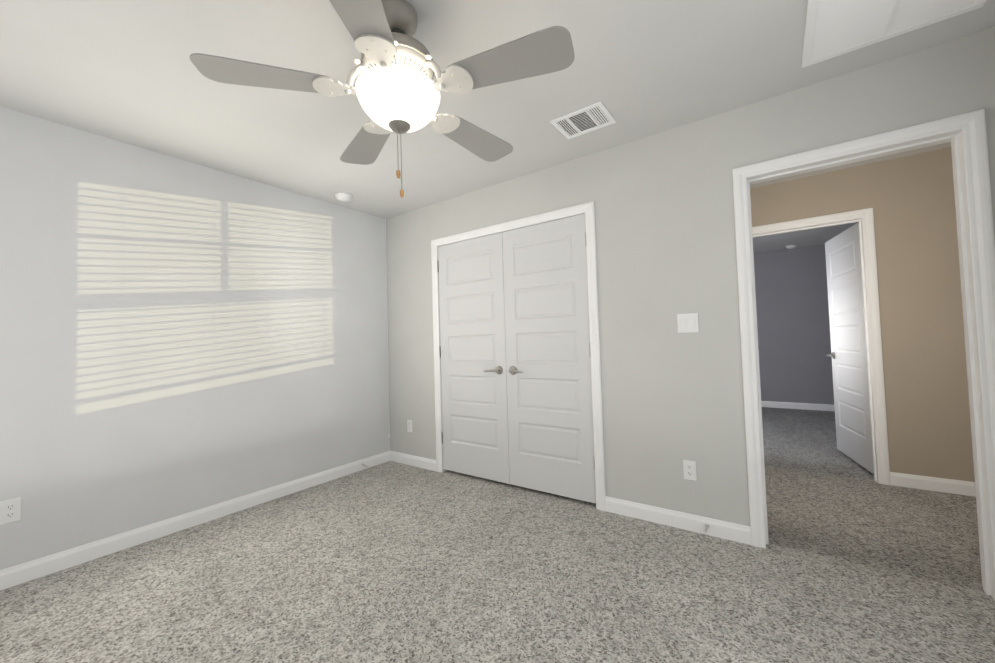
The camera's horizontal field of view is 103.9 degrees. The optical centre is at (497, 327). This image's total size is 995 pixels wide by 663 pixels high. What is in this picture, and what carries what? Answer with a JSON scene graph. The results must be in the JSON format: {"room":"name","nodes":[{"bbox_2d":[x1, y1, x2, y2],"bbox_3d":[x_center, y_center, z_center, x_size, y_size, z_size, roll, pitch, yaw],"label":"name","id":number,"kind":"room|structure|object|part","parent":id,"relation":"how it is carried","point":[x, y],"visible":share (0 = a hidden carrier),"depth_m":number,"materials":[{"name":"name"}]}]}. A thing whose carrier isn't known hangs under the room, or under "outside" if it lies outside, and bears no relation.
{"room":"empty bedroom","nodes":[
{"label":"empty bedroom","id":0,"kind":"room"},
{"bbox_2d":[0,106,389,569],"bbox_3d":[-2.074,0.095,2.687,0.120,2.440,3.410,-3,-2,35],"label":"wall","id":1,"kind":"structure","parent":0,"point":[178,336],"depth_m":2.49,"materials":[{"name":"paint"}]},
{"bbox_2d":[0,497,20,524],"bbox_3d":[-2.461,0.927,1.968,0.007,0.115,0.070,-3,-2,35],"label":"outlet","id":2,"kind":"object","parent":1,"relation":"attached to","point":[5,511],"visible":1,"depth_m":1.97,"materials":[{"name":"white plastic"}]},
{"bbox_2d":[0,451,389,590],"bbox_3d":[-1.985,1.263,2.608,0.014,0.095,3.170,-3,-2,35],"label":"baseboard","id":3,"kind":"structure","parent":1,"relation":"attached to","point":[12,576],"depth_m":2.44,"materials":[{"name":"white wood"}]},
{"bbox_2d":[0,461,994,662],"bbox_3d":[-0.061,1.252,1.094,5.500,0.100,3.530,-3,-2,35],"label":"floor carpet","id":4,"kind":"object","parent":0,"point":[391,562],"visible":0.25,"depth_m":1.78,"materials":[{"name":"grey carpet"}]},
{"bbox_2d":[0,0,994,252],"bbox_3d":[1.344,-1.257,3.265,5.500,0.100,8.640,-3,-2,35],"label":"ceiling","id":5,"kind":"structure","parent":0,"point":[124,70],"depth_m":1.89,"materials":[{"name":"paint"}]},
{"bbox_2d":[335,192,351,201],"bbox_3d":[-1.310,-1.106,3.320,0.136,0.043,0.136,-3,-2,35],"label":"smoke detector","id":6,"kind":"object","parent":5,"relation":"attached to","point":[343,196],"visible":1,"depth_m":3.28,"materials":[{"name":"white plastic"}]},
{"bbox_2d":[190,0,574,186],"bbox_3d":[-0.354,-0.868,1.520,1.317,0.698,1.272,-3,-2,35],"label":"fan","id":7,"kind":"object","parent":5,"relation":"hanging from","point":[401,14],"depth_m":1.39,"materials":[{"name":"silver metal"}]},
{"bbox_3d":[-0.806,-0.885,1.376,0.440,0.026,0.171,-1,-2,-16],"label":"fan blade","id":8,"kind":"part","parent":7,"relation":"part of","materials":[{"name":"grey wood"}]},
{"bbox_3d":[-0.580,-0.932,1.433,0.190,0.125,0.132,-2,-2,-4],"label":"fan blade bracket","id":9,"kind":"part","parent":7,"relation":"part of","materials":[{"name":"white metal"}]},
{"bbox_3d":[-0.395,-0.908,1.054,0.171,0.026,0.440,-2,-2,2],"label":"fan blade","id":10,"kind":"part","parent":7,"relation":"part of","materials":[{"name":"grey wood"}]},
{"bbox_3d":[-0.626,-0.873,1.867,0.171,0.026,0.440,0,-2,-34],"label":"fan blade","id":11,"kind":"part","parent":7,"relation":"part of","materials":[{"name":"grey wood"}]},
{"bbox_3d":[-0.379,-0.943,1.289,0.132,0.125,0.190,-2,-2,14],"label":"fan blade bracket","id":12,"kind":"part","parent":7,"relation":"part of","materials":[{"name":"white metal"}]},
{"bbox_3d":[-0.505,-0.926,1.669,0.132,0.125,0.190,-1,-2,-22],"label":"fan blade bracket","id":13,"kind":"part","parent":7,"relation":"part of","materials":[{"name":"white metal"}]},
{"bbox_3d":[-0.377,-0.836,1.496,0.316,0.134,0.316,-3,-2,35],"label":"fan glass bowl","id":14,"kind":"part","parent":7,"relation":"part of","materials":[{"name":"white glass"}]},
{"bbox_3d":[-0.381,-0.973,1.501,0.262,0.041,0.262,-3,-2,35],"label":"fan slot ring","id":15,"kind":"part","parent":7,"relation":"part of","materials":[{"name":"white metal"}]},
{"bbox_2d":[391,28,404,33],"bbox_3d":[-0.386,-1.124,1.506,0.066,0.048,0.066,-3,-2,35],"label":"ball","id":16,"kind":"object","parent":7,"relation":"attached to","point":[397,30],"visible":0.31,"depth_m":1.48,"materials":[{"name":"grey metal"}]},
{"bbox_2d":[396,170,400,178],"bbox_3d":[-0.373,-0.578,1.466,0.016,0.034,0.016,-2,-2,20],"label":"fob","id":17,"kind":"object","parent":7,"relation":"hanging from","point":[398,174],"depth_m":1.46,"materials":[{"name":"brown wood"}]},
{"bbox_3d":[-0.369,-0.641,1.469,0.016,0.242,0.004,-1,-2,-7],"label":"fan chains","id":18,"kind":"part","parent":7,"relation":"part of","materials":[{"name":"silver metal"}]},
{"bbox_2d":[400,189,403,197],"bbox_3d":[-0.360,-0.504,1.465,0.016,0.034,0.016,-2,-2,20],"label":"fob","id":19,"kind":"object","parent":7,"relation":"hanging from","point":[401,191],"depth_m":1.46,"materials":[{"name":"brown wood"}]},
{"bbox_3d":[-0.257,-0.933,1.671,0.190,0.125,0.132,0,-3,-40],"label":"fan blade bracket","id":20,"kind":"part","parent":7,"relation":"part of","materials":[{"name":"white metal"}]},
{"bbox_3d":[-0.178,-0.944,1.436,0.190,0.125,0.132,-3,-2,32],"label":"fan blade bracket","id":21,"kind":"part","parent":7,"relation":"part of","materials":[{"name":"white metal"}]},
{"bbox_3d":[-0.104,-0.889,1.849,0.171,0.026,0.440,-3,-3,38],"label":"fan blade","id":22,"kind":"part","parent":7,"relation":"part of","materials":[{"name":"grey wood"}]},
{"bbox_3d":[0.039,-0.911,1.345,0.440,0.026,0.171,-2,-2,20],"label":"fan blade","id":23,"kind":"part","parent":7,"relation":"part of","materials":[{"name":"grey wood"}]},
{"bbox_2d":[550,101,615,138],"bbox_3d":[0.505,-1.212,2.296,0.310,0.008,0.250,-3,-2,35],"label":"ceiling vent","id":24,"kind":"object","parent":5,"relation":"in","point":[592,117],"visible":1,"depth_m":2.29,"materials":[{"name":"white metal"}]},
{"bbox_2d":[786,245,796,248],"bbox_3d":[4.343,-1.188,5.758,0.136,0.043,0.136,-3,-2,35],"label":"smoke detector","id":25,"kind":"object","parent":5,"relation":"attached to","point":[790,246],"visible":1,"depth_m":5.72,"materials":[{"name":"white plastic"}]},
{"bbox_2d":[801,0,985,67],"bbox_3d":[1.532,-1.270,1.482,0.570,0.010,0.570,-3,-2,35],"label":"attic hatch","id":26,"kind":"object","parent":5,"relation":"in","point":[834,28],"visible":1,"depth_m":1.60,"materials":[{"name":"white paint"}]},
{"bbox_2d":[386,27,994,525],"bbox_3d":[0.822,0.008,2.650,4.650,2.440,0.120,-3,-2,35],"label":"wall","id":27,"kind":"structure","parent":0,"point":[672,397],"depth_m":2.39,"materials":[{"name":"paint"}]},
{"bbox_2d":[407,420,412,431],"bbox_3d":[-0.842,0.946,3.740,0.070,0.115,0.007,-3,-2,35],"label":"outlet","id":28,"kind":"object","parent":27,"relation":"attached to","point":[409,426],"visible":1,"depth_m":3.74,"materials":[{"name":"white plastic"}]},
{"bbox_2d":[390,451,435,470],"bbox_3d":[-0.812,1.267,3.711,0.649,0.095,0.014,-3,-2,35],"label":"baseboard","id":29,"kind":"structure","parent":27,"relation":"attached to","point":[416,461],"depth_m":3.69,"materials":[{"name":"white wood"}]},
{"bbox_2d":[437,261,442,442],"bbox_3d":[-0.520,0.215,3.526,0.014,1.651,0.013,-3,-2,35],"label":"left closet door hinges","id":30,"kind":"object","parent":27,"relation":"attached to","point":[439,346],"visible":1,"depth_m":3.52,"materials":[{"name":"silver metal"}]},
{"bbox_2d":[438,232,509,483],"bbox_3d":[-0.233,0.250,3.308,0.712,2.009,0.100,-3,-2,35],"label":"closet door","id":31,"kind":"structure","parent":27,"relation":"in","point":[473,369],"depth_m":3.30,"materials":[{"name":"white wood"}]},
{"bbox_3d":[-0.040,0.346,3.148,0.154,0.066,0.066,-3,-2,35],"label":"handle","id":32,"kind":"part","parent":31,"relation":"part of","materials":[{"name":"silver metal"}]},
{"bbox_2d":[431,201,605,510],"bbox_3d":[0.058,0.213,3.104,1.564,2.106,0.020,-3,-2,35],"label":"trim","id":33,"kind":"structure","parent":27,"relation":"attached to","point":[588,209],"depth_m":2.71,"materials":[{"name":"white wood"}]},
{"bbox_2d":[502,214,595,502],"bbox_3d":[0.349,0.218,2.895,0.712,2.009,0.100,-3,-2,35],"label":"closet door","id":34,"kind":"structure","parent":27,"relation":"in","point":[549,394],"depth_m":2.89,"materials":[{"name":"white wood"}]},
{"bbox_3d":[0.141,0.336,3.020,0.154,0.066,0.066,-3,-2,35],"label":"handle","id":35,"kind":"part","parent":34,"relation":"part of","materials":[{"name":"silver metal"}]},
{"bbox_2d":[605,496,750,544],"bbox_3d":[1.061,1.165,2.382,0.821,0.095,0.014,-3,-2,35],"label":"baseboard","id":36,"kind":"structure","parent":27,"relation":"attached to","point":[735,532],"depth_m":2.35,"materials":[{"name":"white wood"}]},
{"bbox_2d":[677,313,698,332],"bbox_3d":[1.143,-0.027,2.341,0.116,0.115,0.012,-3,-2,35],"label":"double light switch","id":37,"kind":"object","parent":27,"relation":"attached to","point":[687,323],"visible":1,"depth_m":2.34,"materials":[{"name":"white plastic"}]},
{"bbox_2d":[683,460,696,480],"bbox_3d":[1.149,0.853,2.328,0.070,0.115,0.007,-3,-2,35],"label":"outlet","id":38,"kind":"object","parent":27,"relation":"attached to","point":[687,464],"visible":1,"depth_m":2.33,"materials":[{"name":"white plastic"}]},
{"bbox_2d":[704,524,708,534],"bbox_3d":[1.194,1.155,2.230,0.022,0.027,0.084,-3,-2,35],"label":"door stop","id":39,"kind":"object","parent":27,"relation":"attached to","point":[706,528],"visible":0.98,"depth_m":2.23,"materials":[{"name":"white metal"}]},
{"bbox_2d":[732,109,994,599],"bbox_3d":[1.784,0.128,1.964,0.932,2.096,0.159,-3,-2,35],"label":"door frame","id":40,"kind":"structure","parent":27,"relation":"attached to","point":[971,125],"depth_m":1.74,"materials":[{"name":"white wood"}]},
{"bbox_2d":[448,466,983,591],"bbox_3d":[1.400,1.280,3.152,5.500,0.100,1.517,-3,-2,35],"label":"floor","id":41,"kind":"structure","parent":0,"point":[928,534],"depth_m":2.33,"materials":[{"name":"grey carpet"}]},
{"bbox_2d":[753,244,833,404],"bbox_3d":[4.273,0.028,6.172,3.840,2.440,0.120,-3,-2,35],"label":"wall","id":42,"kind":"structure","parent":0,"point":[793,329],"depth_m":5.93,"materials":[{"name":"paint"}]},
{"bbox_2d":[761,401,834,410],"bbox_3d":[4.269,1.198,6.077,3.600,0.095,0.014,-3,-2,35],"label":"baseboard","id":43,"kind":"structure","parent":42,"relation":"attached to","point":[806,406],"depth_m":5.88,"materials":[{"name":"white wood"}]},
{"bbox_2d":[762,407,873,479],"bbox_3d":[2.879,1.308,5.235,5.500,0.100,3.593,-3,-2,35],"label":"floor carpet","id":44,"kind":"object","parent":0,"point":[800,439],"depth_m":4.05,"materials":[{"name":"grey carpet"}]},
{"bbox_2d":[750,147,974,481],"bbox_3d":[2.332,-0.009,3.438,3.840,2.440,0.120,-3,-2,35],"label":"wall","id":45,"kind":"structure","parent":0,"point":[910,200],"depth_m":2.85,"materials":[{"name":"beige paint"}]},
{"bbox_2d":[752,208,890,484],"bbox_3d":[2.576,0.149,3.252,0.892,2.096,0.140,-3,-2,35],"label":"door frame","id":46,"kind":"structure","parent":45,"relation":"attached to","point":[876,355],"depth_m":2.98,"materials":[{"name":"white wood"}]},
{"bbox_2d":[825,223,873,473],"bbox_3d":[3.100,0.161,3.436,0.166,1.999,0.754,-3,-2,24],"label":"door","id":47,"kind":"structure","parent":45,"relation":"in","point":[847,355],"depth_m":3.40,"materials":[{"name":"white wood"}]},
{"label":"handle","id":48,"kind":"part","parent":47,"relation":"part of","materials":[{"name":"silver metal"}]},
{"bbox_2d":[890,472,975,496],"bbox_3d":[3.243,1.112,2.694,0.754,0.095,0.014,-3,-2,35],"label":"baseboard","id":49,"kind":"structure","parent":45,"relation":"attached to","point":[959,487],"depth_m":2.78,"materials":[{"name":"white wood"}]}
]}

